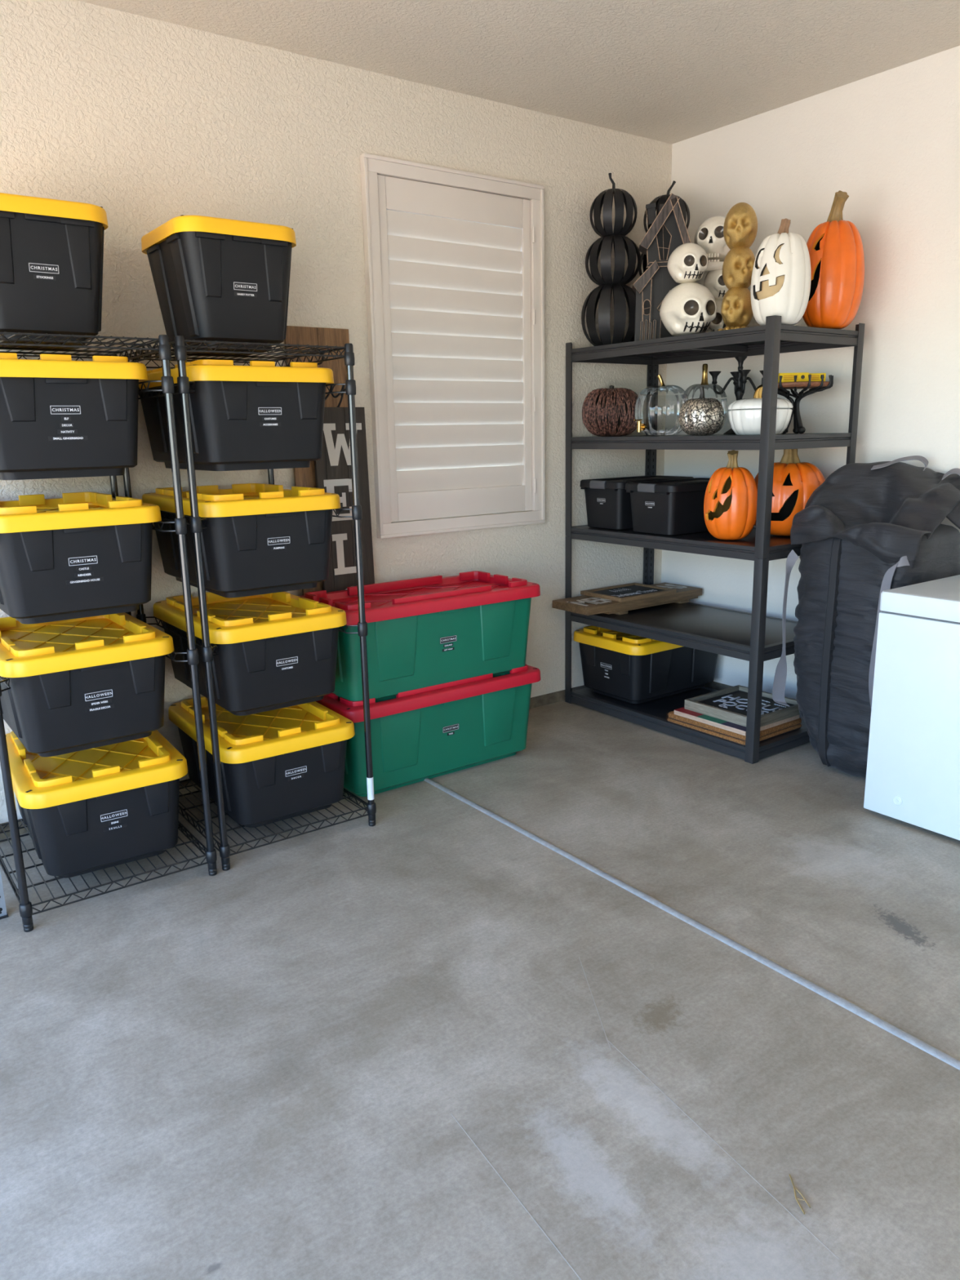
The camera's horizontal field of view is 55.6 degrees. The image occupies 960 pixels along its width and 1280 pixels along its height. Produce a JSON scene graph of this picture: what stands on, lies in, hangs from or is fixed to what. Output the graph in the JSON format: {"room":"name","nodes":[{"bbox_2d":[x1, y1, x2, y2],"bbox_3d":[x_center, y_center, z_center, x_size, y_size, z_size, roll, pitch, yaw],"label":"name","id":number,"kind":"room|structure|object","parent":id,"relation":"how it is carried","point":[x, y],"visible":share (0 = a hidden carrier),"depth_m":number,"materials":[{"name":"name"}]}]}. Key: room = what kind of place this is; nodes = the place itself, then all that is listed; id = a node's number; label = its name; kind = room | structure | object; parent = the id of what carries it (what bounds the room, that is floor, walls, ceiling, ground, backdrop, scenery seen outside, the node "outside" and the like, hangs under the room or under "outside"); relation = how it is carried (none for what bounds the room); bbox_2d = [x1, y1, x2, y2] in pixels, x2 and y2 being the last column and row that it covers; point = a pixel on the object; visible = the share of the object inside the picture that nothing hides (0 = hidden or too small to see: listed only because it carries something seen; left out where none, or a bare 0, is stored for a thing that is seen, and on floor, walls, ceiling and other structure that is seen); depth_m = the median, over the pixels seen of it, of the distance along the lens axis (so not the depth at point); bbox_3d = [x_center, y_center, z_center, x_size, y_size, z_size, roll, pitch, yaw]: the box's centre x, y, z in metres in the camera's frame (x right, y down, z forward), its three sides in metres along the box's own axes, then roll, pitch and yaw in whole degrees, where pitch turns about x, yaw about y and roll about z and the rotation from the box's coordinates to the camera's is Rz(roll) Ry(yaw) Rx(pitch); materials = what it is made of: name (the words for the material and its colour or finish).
{"room":"storage area","nodes":[
{"label":"storage area","id":0,"kind":"room"},
{"bbox_2d":[0,0,671,823],"bbox_3d":[-1.025,-0.921,3.958,5.450,2.992,0.150,-10,16,-35],"label":"wall","id":1,"kind":"structure","parent":0,"point":[150,122],"depth_m":3.87,"materials":[{"name":"paint"}]},
{"bbox_2d":[0,684,584,839],"bbox_3d":[-0.999,0.573,4.303,5.150,0.067,0.130,-10,16,-35],"label":"baseboard","id":2,"kind":"structure","parent":1,"relation":"attached to","point":[553,697],"depth_m":5.15,"materials":[{"name":"concrete"}]},
{"bbox_2d":[360,153,545,538],"bbox_3d":[-0.089,-1.377,4.451,1.022,1.675,0.054,-10,16,-35],"label":"plantation shutter","id":3,"kind":"object","parent":1,"relation":"attached to","point":[455,277],"visible":1,"depth_m":4.43,"materials":[{"name":"white paint"}]},
{"bbox_2d":[0,700,959,1279],"bbox_3d":[0.917,1.240,1.787,5.450,0.212,6.600,-10,16,-35],"label":"floor","id":4,"kind":"structure","parent":0,"point":[585,1002],"depth_m":2.36,"materials":[{"name":"concrete"}]},
{"bbox_2d":[0,870,8,919],"bbox_3d":[-1.612,0.037,2.808,0.062,1.800,0.050,-10,16,-35],"label":"post","id":5,"kind":"object","parent":4,"relation":"on","point":[3,913],"visible":1,"depth_m":3.00,"materials":[{"name":"metal"}]},
{"bbox_2d":[0,331,217,932],"bbox_3d":[-1.445,-0.077,3.191,0.645,1.846,0.793,-10,16,-35],"label":"wire rack","id":6,"kind":"object","parent":4,"relation":"on","point":[25,908],"visible":0.6,"depth_m":2.99,"materials":[{"name":"black metal"}]},
{"bbox_2d":[0,192,108,351],"bbox_3d":[-1.488,-1.186,3.007,0.445,0.416,0.500,-10,16,-35],"label":"storage tote","id":7,"kind":"object","parent":6,"relation":"on","point":[51,251],"visible":0.99,"depth_m":2.85,"materials":[{"name":"black plastic"}]},
{"bbox_2d":[0,352,147,479],"bbox_3d":[-1.470,-0.738,3.050,0.540,0.368,0.765,-10,16,-35],"label":"storage tote","id":8,"kind":"object","parent":6,"relation":"on","point":[61,417],"visible":1,"depth_m":2.78,"materials":[{"name":"black plastic"}]},
{"bbox_2d":[0,331,159,360],"bbox_3d":[-1.463,-0.949,2.991,0.613,0.036,0.761,-10,16,-35],"label":"wire shelf","id":9,"kind":"object","parent":6,"relation":"attached to","point":[98,352],"depth_m":2.87,"materials":[{"name":"black metal"}]},
{"bbox_2d":[0,491,161,624],"bbox_3d":[-1.462,-0.302,3.149,0.540,0.368,0.765,-10,16,-35],"label":"storage tote","id":10,"kind":"object","parent":6,"relation":"on","point":[75,555],"visible":1,"depth_m":2.88,"materials":[{"name":"black plastic"}]},
{"bbox_2d":[0,612,173,756],"bbox_3d":[-1.453,0.129,3.248,0.540,0.368,0.765,-10,16,-35],"label":"storage tote","id":11,"kind":"object","parent":6,"relation":"on","point":[78,684],"visible":0.96,"depth_m":2.99,"materials":[{"name":"black plastic"}]},
{"bbox_2d":[5,729,187,878],"bbox_3d":[-1.433,0.554,3.372,0.540,0.368,0.765,-9,15,-32],"label":"storage tote","id":12,"kind":"object","parent":6,"relation":"on","point":[95,809],"visible":0.78,"depth_m":3.10,"materials":[{"name":"black plastic"}]},
{"bbox_2d":[0,819,208,915],"bbox_3d":[-1.429,0.759,3.382,0.613,0.036,0.761,-10,16,-35],"label":"wire shelf","id":13,"kind":"object","parent":6,"relation":"attached to","point":[25,908],"depth_m":3.13,"materials":[{"name":"black metal"}]},
{"bbox_2d":[111,335,376,871],"bbox_3d":[-0.918,-0.176,3.576,0.645,1.846,0.793,-10,16,-35],"label":"wire rack","id":14,"kind":"object","parent":4,"relation":"on","point":[180,350],"visible":0.5,"depth_m":3.29,"materials":[{"name":"black metal"}]},
{"bbox_2d":[141,214,296,355],"bbox_3d":[-0.953,-1.279,3.364,0.445,0.416,0.500,-10,16,-35],"label":"storage tote","id":15,"kind":"object","parent":14,"relation":"on","point":[219,279],"visible":0.96,"depth_m":3.19,"materials":[{"name":"black plastic"}]},
{"bbox_2d":[120,339,345,368],"bbox_3d":[-0.936,-1.047,3.377,0.613,0.036,0.761,-10,16,-35],"label":"wire shelf","id":16,"kind":"object","parent":14,"relation":"attached to","point":[180,349],"depth_m":3.23,"materials":[{"name":"black metal"}]},
{"bbox_2d":[138,359,333,471],"bbox_3d":[-0.940,-0.839,3.446,0.540,0.368,0.765,-10,16,-35],"label":"storage tote","id":17,"kind":"object","parent":14,"relation":"on","point":[260,415],"visible":0.93,"depth_m":3.17,"materials":[{"name":"black plastic"}]},
{"bbox_2d":[142,483,340,597],"bbox_3d":[-0.931,-0.404,3.546,0.540,0.368,0.765,-10,16,-35],"label":"storage tote","id":18,"kind":"object","parent":14,"relation":"on","point":[258,539],"visible":0.9,"depth_m":3.28,"materials":[{"name":"black plastic"}]},
{"bbox_2d":[153,591,346,715],"bbox_3d":[-0.923,0.027,3.644,0.540,0.368,0.765,-10,16,-35],"label":"storage tote","id":19,"kind":"object","parent":14,"relation":"on","point":[275,651],"visible":0.84,"depth_m":3.40,"materials":[{"name":"black plastic"}]},
{"bbox_2d":[168,696,355,827],"bbox_3d":[-0.900,0.459,3.741,0.540,0.368,0.765,-10,16,-34],"label":"storage tote","id":20,"kind":"object","parent":14,"relation":"on","point":[283,763],"visible":0.84,"depth_m":3.49,"materials":[{"name":"black plastic"}]},
{"bbox_2d":[178,778,368,856],"bbox_3d":[-0.902,0.661,3.767,0.613,0.036,0.761,-10,16,-35],"label":"wire shelf","id":21,"kind":"object","parent":14,"relation":"attached to","point":[224,850],"depth_m":3.52,"materials":[{"name":"black metal"}]},
{"bbox_2d":[293,460,315,488],"bbox_3d":[-0.784,-0.734,4.049,0.102,0.119,0.021,-10,15,-35],"label":"wooden sign","id":22,"kind":"object","parent":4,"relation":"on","point":[305,477],"depth_m":4.05,"materials":[{"name":"brown wood"}]},
{"bbox_2d":[284,325,349,407],"bbox_3d":[-0.713,-1.199,4.012,0.313,0.336,0.021,-10,15,-35],"label":"wooden sign","id":23,"kind":"object","parent":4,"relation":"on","point":[304,335],"depth_m":4.03,"materials":[{"name":"brown wood"}]},
{"bbox_2d":[314,407,374,592],"bbox_3d":[-0.604,-0.230,4.227,0.260,1.650,0.022,-10,14,-35],"label":"welcome sign","id":24,"kind":"object","parent":4,"relation":"on","point":[333,473],"visible":0.24,"depth_m":4.14,"materials":[{"name":"brown wood"}]},
{"bbox_2d":[315,664,540,796],"bbox_3d":[-0.264,0.372,4.267,1.060,0.445,0.520,-10,16,-35],"label":"storage tote","id":25,"kind":"object","parent":4,"relation":"on","point":[432,731],"visible":0.62,"depth_m":4.05,"materials":[{"name":"green plastic"}]},
{"bbox_2d":[298,570,540,702],"bbox_3d":[-0.272,-0.026,4.176,1.060,0.445,0.520,-10,16,-35],"label":"storage tote","id":26,"kind":"object","parent":25,"relation":"on","point":[424,632],"visible":0.8,"depth_m":4.00,"materials":[{"name":"green plastic"}]},
{"bbox_2d":[564,315,864,764],"bbox_3d":[1.128,-0.547,4.722,0.666,1.980,1.308,-10,16,-35],"label":"rack","id":27,"kind":"object","parent":4,"relation":"on","point":[756,637],"visible":0.72,"depth_m":4.41,"materials":[{"name":"black metal"}]},
{"bbox_2d":[582,385,639,436],"bbox_3d":[0.700,-1.222,4.863,0.319,0.265,0.320,-10,16,-35],"label":"pumpkin","id":28,"kind":"object","parent":27,"relation":"on","point":[611,411],"visible":0.98,"depth_m":4.76,"materials":[{"name":"brown wicker"}]},
{"bbox_2d":[581,173,640,346],"bbox_3d":[0.687,-1.954,4.711,0.317,0.849,0.317,-10,16,-35],"label":"stack","id":29,"kind":"object","parent":27,"relation":"on","point":[621,242],"visible":0.88,"depth_m":4.63,"materials":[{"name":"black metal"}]},
{"bbox_2d":[579,475,693,530],"bbox_3d":[0.864,-0.762,5.022,0.604,0.259,0.330,-10,16,-35],"label":"bin","id":30,"kind":"object","parent":27,"relation":"on","point":[608,503],"visible":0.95,"depth_m":4.84,"materials":[{"name":"black plastic"}]},
{"bbox_2d":[573,625,718,703],"bbox_3d":[0.969,0.096,5.203,0.765,0.368,0.540,-10,16,-35],"label":"storage tote","id":31,"kind":"object","parent":27,"relation":"on","point":[631,668],"visible":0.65,"depth_m":4.98,"materials":[{"name":"black plastic"}]},
{"bbox_2d":[604,595,697,614],"bbox_3d":[0.908,-0.214,5.207,0.720,0.031,0.260,-10,16,-35],"label":"wooden sign","id":32,"kind":"object","parent":27,"relation":"on","point":[623,611],"visible":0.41,"depth_m":5.08,"materials":[{"name":"brown wood"}]},
{"bbox_2d":[551,582,702,615],"bbox_3d":[0.845,-0.239,5.155,0.900,0.043,0.290,-10,16,-35],"label":"wooden sign","id":33,"kind":"object","parent":32,"relation":"on","point":[584,605],"visible":0.83,"depth_m":4.98,"materials":[{"name":"brown wood"}]},
{"bbox_2d":[580,582,676,602],"bbox_3d":[0.841,-0.273,5.163,0.435,0.020,0.325,-10,16,-35],"label":"chalkboard sign","id":34,"kind":"object","parent":33,"relation":"on","point":[632,591],"visible":1,"depth_m":5.15,"materials":[{"name":"brown wood"}]},
{"bbox_2d":[633,374,688,435],"bbox_3d":[0.912,-1.177,4.559,0.270,0.297,0.272,2,13,12],"label":"glass dispenser","id":35,"kind":"object","parent":27,"relation":"on","point":[641,426],"visible":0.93,"depth_m":4.63,"materials":[{"name":"clear glass"}]},
{"bbox_2d":[635,393,688,435],"bbox_3d":[0.913,-1.129,4.570,0.268,0.198,0.272,-10,16,-35],"label":"jar","id":36,"kind":"object","parent":35,"relation":"on","point":[640,399],"depth_m":4.65,"materials":[{"name":"clear glass"}]},
{"bbox_2d":[631,193,691,341],"bbox_3d":[0.905,-1.829,4.522,0.293,0.686,0.173,1,13,8],"label":"house","id":37,"kind":"object","parent":27,"relation":"on","point":[668,230],"visible":0.67,"depth_m":4.48,"materials":[{"name":"grey wood"}]},
{"bbox_2d":[638,180,689,275],"bbox_3d":[0.987,-1.987,4.850,0.318,0.841,0.318,-10,16,-35],"label":"stack","id":38,"kind":"object","parent":27,"relation":"on","point":[662,200],"visible":0.1,"depth_m":4.75,"materials":[{"name":"black metal"}]},
{"bbox_2d":[625,477,710,535],"bbox_3d":[1.069,-0.698,4.733,0.604,0.256,0.345,-10,16,-35],"label":"bin","id":39,"kind":"object","parent":27,"relation":"on","point":[672,507],"visible":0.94,"depth_m":4.55,"materials":[{"name":"black plastic"}]},
{"bbox_2d":[659,243,716,336],"bbox_3d":[0.991,-1.662,4.333,0.264,0.423,0.307,1,13,10],"label":"stack","id":40,"kind":"object","parent":27,"relation":"on","point":[690,307],"visible":0.93,"depth_m":4.24,"materials":[{"name":"white ceramic"}]},
{"bbox_2d":[684,254,694,266],"bbox_3d":[0.969,-1.755,4.218,0.049,0.050,0.013,2,13,15],"label":"socket","id":41,"kind":"object","parent":40,"relation":"attached to","point":[689,260],"depth_m":4.22,"materials":[{"name":"grey ceramic"}]},
{"bbox_2d":[684,299,698,315],"bbox_3d":[0.978,-1.537,4.218,0.069,0.069,0.018,2,13,13],"label":"socket","id":42,"kind":"object","parent":40,"relation":"attached to","point":[691,306],"depth_m":4.22,"materials":[{"name":"grey ceramic"}]},
{"bbox_2d":[699,255,706,266],"bbox_3d":[1.033,-1.759,4.229,0.049,0.050,0.013,-10,16,-34],"label":"socket","id":43,"kind":"object","parent":40,"relation":"attached to","point":[703,259],"depth_m":4.23,"materials":[{"name":"grey ceramic"}]},
{"bbox_2d":[706,300,715,315],"bbox_3d":[1.067,-1.543,4.236,0.069,0.069,0.018,-11,16,-36],"label":"socket","id":44,"kind":"object","parent":40,"relation":"attached to","point":[710,304],"depth_m":4.24,"materials":[{"name":"grey ceramic"}]},
{"bbox_2d":[679,386,724,435],"bbox_3d":[1.043,-1.078,4.290,0.204,0.225,0.208,-10,16,-35],"label":"pumpkin","id":45,"kind":"object","parent":27,"relation":"on","point":[700,416],"visible":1,"depth_m":4.22,"materials":[{"name":"silver glass"}]},
{"bbox_2d":[680,363,727,433],"bbox_3d":[1.139,-1.224,4.632,0.233,0.348,0.236,-10,16,-35],"label":"jar","id":46,"kind":"object","parent":27,"relation":"on","point":[704,383],"visible":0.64,"depth_m":4.65,"materials":[{"name":"clear glass"}]},
{"bbox_2d":[694,216,730,332],"bbox_3d":[1.183,-1.792,4.527,0.241,0.581,0.271,2,13,14],"label":"stack","id":47,"kind":"object","parent":27,"relation":"on","point":[709,236],"visible":0.52,"depth_m":4.42,"materials":[{"name":"white ceramic"}]},
{"bbox_2d":[698,227,707,239],"bbox_3d":[1.084,-1.965,4.410,0.018,0.057,0.057,-11,16,-36],"label":"socket","id":48,"kind":"object","parent":47,"relation":"attached to","point":[703,232],"depth_m":4.42,"materials":[{"name":"grey ceramic"}]},
{"bbox_2d":[711,312,722,324],"bbox_3d":[1.159,-1.573,4.458,0.055,0.055,0.015,6,15,28],"label":"socket","id":49,"kind":"object","parent":47,"relation":"attached to","point":[718,319],"depth_m":4.46,"materials":[{"name":"grey ceramic"}]},
{"bbox_2d":[714,226,724,238],"bbox_3d":[1.153,-1.959,4.378,0.057,0.057,0.018,-1,13,-1],"label":"socket","id":50,"kind":"object","parent":47,"relation":"attached to","point":[718,230],"depth_m":4.38,"materials":[{"name":"grey ceramic"}]},
{"bbox_2d":[718,275,724,285],"bbox_3d":[1.179,-1.743,4.418,0.049,0.050,0.013,4,14,21],"label":"socket","id":51,"kind":"object","parent":47,"relation":"attached to","point":[721,282],"depth_m":4.42,"materials":[{"name":"grey ceramic"}]},
{"bbox_2d":[703,449,757,539],"bbox_3d":[1.180,-0.681,4.276,0.246,0.413,0.246,11,17,42],"label":"pumpkin","id":52,"kind":"object","parent":27,"relation":"on","point":[731,496],"visible":0.99,"depth_m":4.21,"materials":[{"name":"orange plastic"}]},
{"bbox_2d":[666,716,801,745],"bbox_3d":[1.276,0.413,4.588,0.448,0.023,0.508,-10,16,-35],"label":"coir doormat","id":53,"kind":"object","parent":27,"relation":"on","point":[683,724],"visible":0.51,"depth_m":4.43,"materials":[{"name":"brown wicker"}]},
{"bbox_2d":[666,711,803,741],"bbox_3d":[1.277,0.390,4.584,0.448,0.029,0.503,-11,16,-36],"label":"coir doormat","id":54,"kind":"object","parent":53,"relation":"on","point":[671,714],"visible":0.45,"depth_m":4.43,"materials":[{"name":"brown wicker"}]},
{"bbox_2d":[674,706,799,735],"bbox_3d":[1.281,0.370,4.559,0.420,0.023,0.440,-10,16,-35],"label":"board","id":55,"kind":"object","parent":54,"relation":"on","point":[741,730],"visible":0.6,"depth_m":4.43,"materials":[{"name":"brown wood"}]},
{"bbox_2d":[684,684,799,727],"bbox_3d":[1.333,0.330,4.570,0.425,0.048,0.425,-10,16,-35],"label":"framed sign","id":56,"kind":"object","parent":55,"relation":"on","point":[730,704],"visible":0.74,"depth_m":4.54,"materials":[{"name":"grey wood"}]},
{"bbox_2d":[708,355,763,434],"bbox_3d":[1.335,-1.257,4.689,0.287,0.386,0.192,6,15,29],"label":"candelabra","id":57,"kind":"object","parent":27,"relation":"on","point":[740,377],"visible":0.75,"depth_m":4.66,"materials":[{"name":"black metal"}]},
{"bbox_2d":[708,371,720,384],"bbox_3d":[1.203,-1.342,4.669,0.062,0.066,0.062,1,13,8],"label":"candle cup","id":58,"kind":"object","parent":57,"relation":"on","point":[714,375],"depth_m":4.66,"materials":[{"name":"black metal"}]},
{"bbox_2d":[730,371,737,385],"bbox_3d":[1.332,-1.361,4.742,0.062,0.066,0.062,1,13,8],"label":"candle cup","id":59,"kind":"object","parent":57,"relation":"on","point":[735,374],"depth_m":4.73,"materials":[{"name":"black metal"}]},
{"bbox_2d":[734,355,746,368],"bbox_3d":[1.331,-1.413,4.654,0.062,0.066,0.062,1,13,8],"label":"candle cup","id":60,"kind":"object","parent":57,"relation":"on","point":[740,359],"depth_m":4.64,"materials":[{"name":"black metal"}]},
{"bbox_2d":[737,369,751,383],"bbox_3d":[1.333,-1.328,4.596,0.062,0.066,0.062,1,13,8],"label":"candle cup","id":61,"kind":"object","parent":57,"relation":"on","point":[744,373],"depth_m":4.58,"materials":[{"name":"black metal"}]},
{"bbox_2d":[717,202,757,330],"bbox_3d":[1.182,-1.695,4.169,0.172,0.570,0.181,-4,13,-14],"label":"skull totem","id":62,"kind":"object","parent":27,"relation":"on","point":[740,224],"visible":0.83,"depth_m":4.11,"materials":[{"name":"gold metal"}]},
{"bbox_2d":[727,384,793,435],"bbox_3d":[1.287,-1.059,4.188,0.287,0.225,0.252,3,14,17],"label":"tureen","id":63,"kind":"object","parent":27,"relation":"on","point":[744,415],"visible":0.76,"depth_m":4.12,"materials":[{"name":"white ceramic"}]},
{"bbox_2d":[728,408,792,435],"bbox_3d":[1.288,-1.004,4.201,0.283,0.113,0.248,3,14,17],"label":"bowl","id":64,"kind":"object","parent":63,"relation":"on","point":[742,421],"depth_m":4.12,"materials":[{"name":"white ceramic"}]},
{"bbox_2d":[751,218,811,325],"bbox_3d":[1.285,-1.565,3.888,0.246,0.431,0.242,-12,17,-39],"label":"pumpkin","id":65,"kind":"object","parent":27,"relation":"on","point":[781,274],"visible":0.94,"depth_m":3.81,"materials":[{"name":"white plastic"}]},
{"bbox_2d":[754,448,825,535],"bbox_3d":[1.490,-0.738,4.400,0.365,0.454,0.367,11,18,43],"label":"pumpkin","id":66,"kind":"object","parent":27,"relation":"on","point":[794,481],"visible":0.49,"depth_m":4.27,"materials":[{"name":"orange plastic"}]},
{"bbox_2d":[761,374,833,434],"bbox_3d":[1.500,-1.112,4.321,0.324,0.264,0.313,-10,16,-35],"label":"cake stand","id":67,"kind":"object","parent":27,"relation":"on","point":[814,386],"visible":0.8,"depth_m":4.26,"materials":[{"name":"black metal"}]},
{"bbox_2d":[777,372,808,382],"bbox_3d":[1.467,-1.234,4.292,0.135,0.044,0.079,-1,13,0],"label":"carton","id":68,"kind":"object","parent":67,"relation":"on","point":[802,376],"visible":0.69,"depth_m":4.25,"materials":[{"name":"yellow cardboard"}]},
{"bbox_2d":[808,373,826,381],"bbox_3d":[1.583,-1.243,4.327,0.085,0.042,0.083,-2,13,-3],"label":"carton","id":69,"kind":"object","parent":67,"relation":"on","point":[815,376],"visible":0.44,"depth_m":4.29,"materials":[{"name":"yellow cardboard"}]},
{"bbox_2d":[802,190,864,329],"bbox_3d":[1.582,-1.696,4.090,0.279,0.578,0.274,10,17,41],"label":"pumpkin","id":70,"kind":"object","parent":27,"relation":"on","point":[835,246],"visible":0.84,"depth_m":4.00,"materials":[{"name":"orange plastic"}]},
{"bbox_2d":[788,1173,810,1214],"bbox_3d":[0.648,1.129,1.860,0.021,0.005,0.097,-3,13,-7],"label":"dry twig","id":71,"kind":"object","parent":4,"relation":"on","point":[794,1188],"visible":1,"depth_m":1.85,"materials":[{"name":"brown wood"}]},
{"bbox_2d":[772,455,959,778],"bbox_3d":[1.769,-0.118,4.114,0.627,1.390,0.646,-10,16,-35],"label":"duffel bag","id":72,"kind":"object","parent":4,"relation":"on","point":[868,530],"visible":0.8,"depth_m":3.96,"materials":[{"name":"black fabric"}]},
{"bbox_2d":[863,574,959,839],"bbox_3d":[2.118,0.285,3.402,0.728,0.909,0.986,-10,16,-35],"label":"chest freezer","id":73,"kind":"object","parent":4,"relation":"on","point":[913,772],"visible":1,"depth_m":3.43,"materials":[{"name":"white metal"}]},
{"bbox_2d":[77,0,959,144],"bbox_3d":[0.855,-1.933,1.062,5.450,0.200,6.600,-10,16,-35],"label":"ceiling","id":74,"kind":"structure","parent":0,"point":[672,72],"depth_m":3.71,"materials":[{"name":"paint"}]},
{"bbox_2d":[661,45,959,699],"bbox_3d":[3.020,-0.768,2.939,0.150,2.992,6.300,-10,16,-35],"label":"wall","id":75,"kind":"structure","parent":0,"point":[889,140],"depth_m":4.29,"materials":[{"name":"paint"}]},
{"bbox_2d":[704,680,732,690],"bbox_3d":[3.053,0.726,3.283,0.130,0.067,6.300,-10,16,-35],"label":"baseboard","id":76,"kind":"structure","parent":75,"relation":"attached to","point":[713,685],"depth_m":5.38,"materials":[{"name":"concrete"}]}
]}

